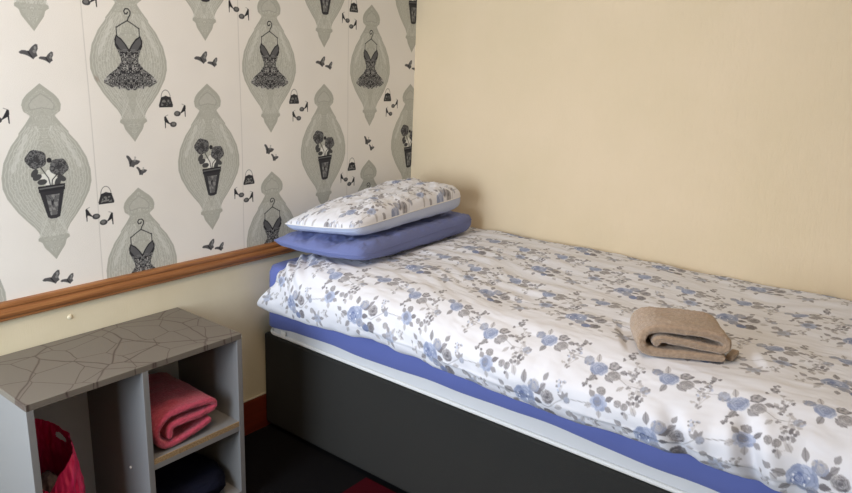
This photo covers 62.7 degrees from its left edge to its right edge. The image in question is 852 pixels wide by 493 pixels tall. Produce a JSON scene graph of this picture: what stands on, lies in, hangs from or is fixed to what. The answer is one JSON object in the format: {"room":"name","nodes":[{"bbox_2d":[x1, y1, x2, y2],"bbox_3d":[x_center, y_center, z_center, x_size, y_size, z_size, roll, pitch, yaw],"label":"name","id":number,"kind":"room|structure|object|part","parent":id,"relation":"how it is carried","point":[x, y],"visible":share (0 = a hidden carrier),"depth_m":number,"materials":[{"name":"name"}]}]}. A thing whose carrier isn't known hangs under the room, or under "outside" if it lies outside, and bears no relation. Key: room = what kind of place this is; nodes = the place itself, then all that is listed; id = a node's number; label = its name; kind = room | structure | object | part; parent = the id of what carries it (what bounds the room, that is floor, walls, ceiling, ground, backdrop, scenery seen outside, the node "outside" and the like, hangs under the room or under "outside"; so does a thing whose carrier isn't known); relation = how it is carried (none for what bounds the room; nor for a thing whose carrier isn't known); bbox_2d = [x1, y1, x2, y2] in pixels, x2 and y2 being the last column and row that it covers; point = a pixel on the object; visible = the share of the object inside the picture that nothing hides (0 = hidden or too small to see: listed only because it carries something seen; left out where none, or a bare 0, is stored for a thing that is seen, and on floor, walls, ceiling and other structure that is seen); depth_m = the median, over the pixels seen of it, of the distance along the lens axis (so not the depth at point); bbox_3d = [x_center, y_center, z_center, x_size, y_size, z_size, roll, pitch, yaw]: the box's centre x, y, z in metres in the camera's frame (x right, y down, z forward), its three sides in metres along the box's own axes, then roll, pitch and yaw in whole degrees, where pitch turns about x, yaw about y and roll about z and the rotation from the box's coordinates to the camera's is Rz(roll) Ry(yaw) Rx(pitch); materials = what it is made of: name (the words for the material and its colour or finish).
{"room":"bedroom","nodes":[
{"label":"bedroom","id":0,"kind":"room"},
{"bbox_2d":[0,0,416,400],"bbox_3d":[-1.141,-0.308,1.888,0.100,2.400,3.400,13,18,36],"label":"wall","id":1,"kind":"structure","parent":0,"point":[136,135],"depth_m":2.27,"materials":[{"name":"paper"}]},
{"bbox_2d":[0,241,296,321],"bbox_3d":[-1.082,0.158,2.013,0.022,0.053,3.299,13,18,36],"label":"trim","id":2,"kind":"structure","parent":1,"relation":"attached to","point":[55,299],"depth_m":2.20,"materials":[{"name":"orange wood"}]},
{"bbox_2d":[243,392,265,402],"bbox_3d":[-1.111,0.716,2.165,0.008,0.003,3.299,13,18,36],"label":"trim","id":3,"kind":"structure","parent":1,"relation":"attached to","point":[264,392],"depth_m":2.72,"materials":[{"name":"beige wood"}]},
{"bbox_2d":[243,394,270,435],"bbox_3d":[-1.113,0.785,2.183,0.008,0.141,3.300,13,18,36],"label":"baseboard","id":4,"kind":"structure","parent":1,"relation":"attached to","point":[255,412],"depth_m":2.73,"materials":[{"name":"brown wood"}]},
{"bbox_2d":[244,423,407,492],"bbox_3d":[0.220,1.218,1.220,3.600,0.100,3.500,13,18,36],"label":"floor","id":5,"kind":"structure","parent":0,"point":[277,460],"depth_m":2.52,"materials":[{"name":"black carpet"}]},
{"bbox_2d":[0,307,245,492],"bbox_3d":[-0.911,0.581,2.098,0.342,0.595,0.639,13,18,36],"label":"shelf unit","id":6,"kind":"object","parent":5,"relation":"on","point":[93,385],"visible":0.94,"depth_m":2.06,"materials":[{"name":"laminate"}]},
{"bbox_3d":[-1.096,0.646,1.857,0.328,0.577,0.018,13,18,36],"label":"panel","id":7,"kind":"part","parent":6,"relation":"part of","materials":[{"name":"grey laminate"}]},
{"bbox_2d":[35,418,84,492],"bbox_3d":[-1.036,0.675,1.937,0.244,0.385,0.142,13,18,36],"label":"bag","id":8,"kind":"object","parent":6,"relation":"in","point":[57,456],"visible":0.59,"depth_m":1.96,"materials":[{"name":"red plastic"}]},
{"bbox_2d":[41,470,57,492],"bbox_3d":[-1.037,0.734,1.946,0.120,0.243,0.072,13,18,36],"label":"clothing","id":9,"kind":"object","parent":8,"relation":"in","point":[48,478],"visible":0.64,"depth_m":1.90,"materials":[{"name":"brown fabric"}]},
{"bbox_3d":[-1.038,0.550,2.189,0.004,0.557,0.631,13,18,36],"label":"panel","id":10,"kind":"part","parent":6,"relation":"part of","materials":[{"name":"grey"}]},
{"bbox_3d":[-0.901,0.302,2.023,0.342,0.018,0.635,13,18,36],"label":"panel","id":11,"kind":"part","parent":6,"relation":"part of","materials":[{"name":"laminate"}]},
{"bbox_3d":[-0.910,0.569,2.083,0.328,0.529,0.018,13,18,36],"label":"divider panel","id":12,"kind":"part","parent":6,"relation":"part of","materials":[{"name":"grey laminate"}]},
{"bbox_2d":[148,372,216,448],"bbox_3d":[-0.809,0.496,2.154,0.263,0.131,0.236,13,18,36],"label":"folded towel","id":13,"kind":"object","parent":6,"relation":"on","point":[179,410],"visible":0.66,"depth_m":2.10,"materials":[{"name":"red fabric"}]},
{"bbox_2d":[155,452,225,492],"bbox_3d":[-0.803,0.755,2.252,0.280,0.088,0.281,13,18,36],"label":"folded blanket","id":14,"kind":"object","parent":6,"relation":"on","point":[194,472],"visible":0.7,"depth_m":2.22,"materials":[{"name":"black fabric"}]},
{"bbox_3d":[-0.816,0.560,2.211,0.324,0.016,0.297,13,18,36],"label":"shelf","id":15,"kind":"part","parent":6,"relation":"part of","materials":[{"name":"grey laminate"}]},
{"bbox_3d":[-0.691,0.606,2.122,0.012,0.017,0.297,13,18,36],"label":"rail","id":16,"kind":"part","parent":6,"relation":"part of","materials":[{"name":"grey laminate"}]},
{"bbox_3d":[-0.718,0.536,2.332,0.328,0.577,0.018,13,18,36],"label":"panel","id":17,"kind":"part","parent":6,"relation":"part of","materials":[{"name":"grey laminate"}]},
{"bbox_3d":[-0.917,0.832,2.158,0.328,0.018,0.599,13,18,36],"label":"panel","id":18,"kind":"part","parent":6,"relation":"part of","materials":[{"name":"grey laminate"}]},
{"bbox_2d":[342,477,395,492],"bbox_3d":[0.056,0.987,1.860,1.194,0.009,0.665,13,18,36],"label":"rug","id":19,"kind":"object","parent":5,"relation":"on","point":[366,485],"visible":1,"depth_m":2.40,"materials":[{"name":"red fabric"}]},
{"bbox_2d":[265,331,671,492],"bbox_3d":[0.421,0.621,2.487,1.990,0.380,0.868,13,18,36],"label":"base","id":20,"kind":"object","parent":5,"relation":"on","point":[413,441],"visible":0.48,"depth_m":2.31,"materials":[{"name":"grey fabric"}]},
{"bbox_2d":[270,327,718,492],"bbox_3d":[0.438,0.312,2.407,1.981,0.256,0.884,13,18,36],"label":"mattress","id":21,"kind":"object","parent":20,"relation":"on","point":[543,431],"visible":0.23,"depth_m":2.04,"materials":[{"name":"white fabric"}]},
{"bbox_2d":[269,254,780,492],"bbox_3d":[0.437,0.290,2.402,1.985,0.252,0.879,13,18,36],"label":"fitted sheet","id":22,"kind":"object","parent":21,"relation":"on","point":[685,466],"visible":0.2,"depth_m":1.99,"materials":[{"name":"blue fabric"}]},
{"bbox_2d":[257,227,851,492],"bbox_3d":[0.438,0.229,2.286,2.015,0.236,1.033,13,18,36],"label":"duvet","id":23,"kind":"object","parent":22,"relation":"on","point":[543,325],"visible":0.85,"depth_m":1.93,"materials":[{"name":"fabric"}]},
{"bbox_2d":[274,211,471,259],"bbox_3d":[-0.173,-0.062,2.737,0.410,0.086,0.802,13,18,36],"label":"pillow","id":24,"kind":"object","parent":23,"relation":"on","point":[391,241],"visible":0.62,"depth_m":2.50,"materials":[{"name":"blue fabric"}]},
{"bbox_2d":[285,178,460,235],"bbox_3d":[-0.185,-0.166,2.691,0.362,0.136,0.724,13,18,36],"label":"pillow","id":25,"kind":"object","parent":24,"relation":"on","point":[386,205],"visible":1,"depth_m":2.53,"materials":[{"name":"fabric"}]},
{"bbox_2d":[630,306,738,361],"bbox_3d":[0.664,0.221,1.788,0.267,0.090,0.158,4,15,8],"label":"folded towel","id":26,"kind":"object","parent":23,"relation":"on","point":[656,331],"visible":1,"depth_m":1.73,"materials":[{"name":"beige fabric"}]},
{"bbox_2d":[411,0,851,300],"bbox_3d":[1.273,-0.300,2.239,3.500,2.400,0.100,13,18,36],"label":"wall","id":27,"kind":"structure","parent":0,"point":[713,137],"depth_m":2.51,"materials":[{"name":"beige paint"}]},
{"bbox_2d":[726,349,738,360],"bbox_3d":[0.770,0.273,1.758,0.020,0.014,0.058,13,18,36],"label":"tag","id":28,"kind":"object","parent":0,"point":[733,353],"depth_m":1.74,"materials":[{"name":"beige fabric"}]}
]}

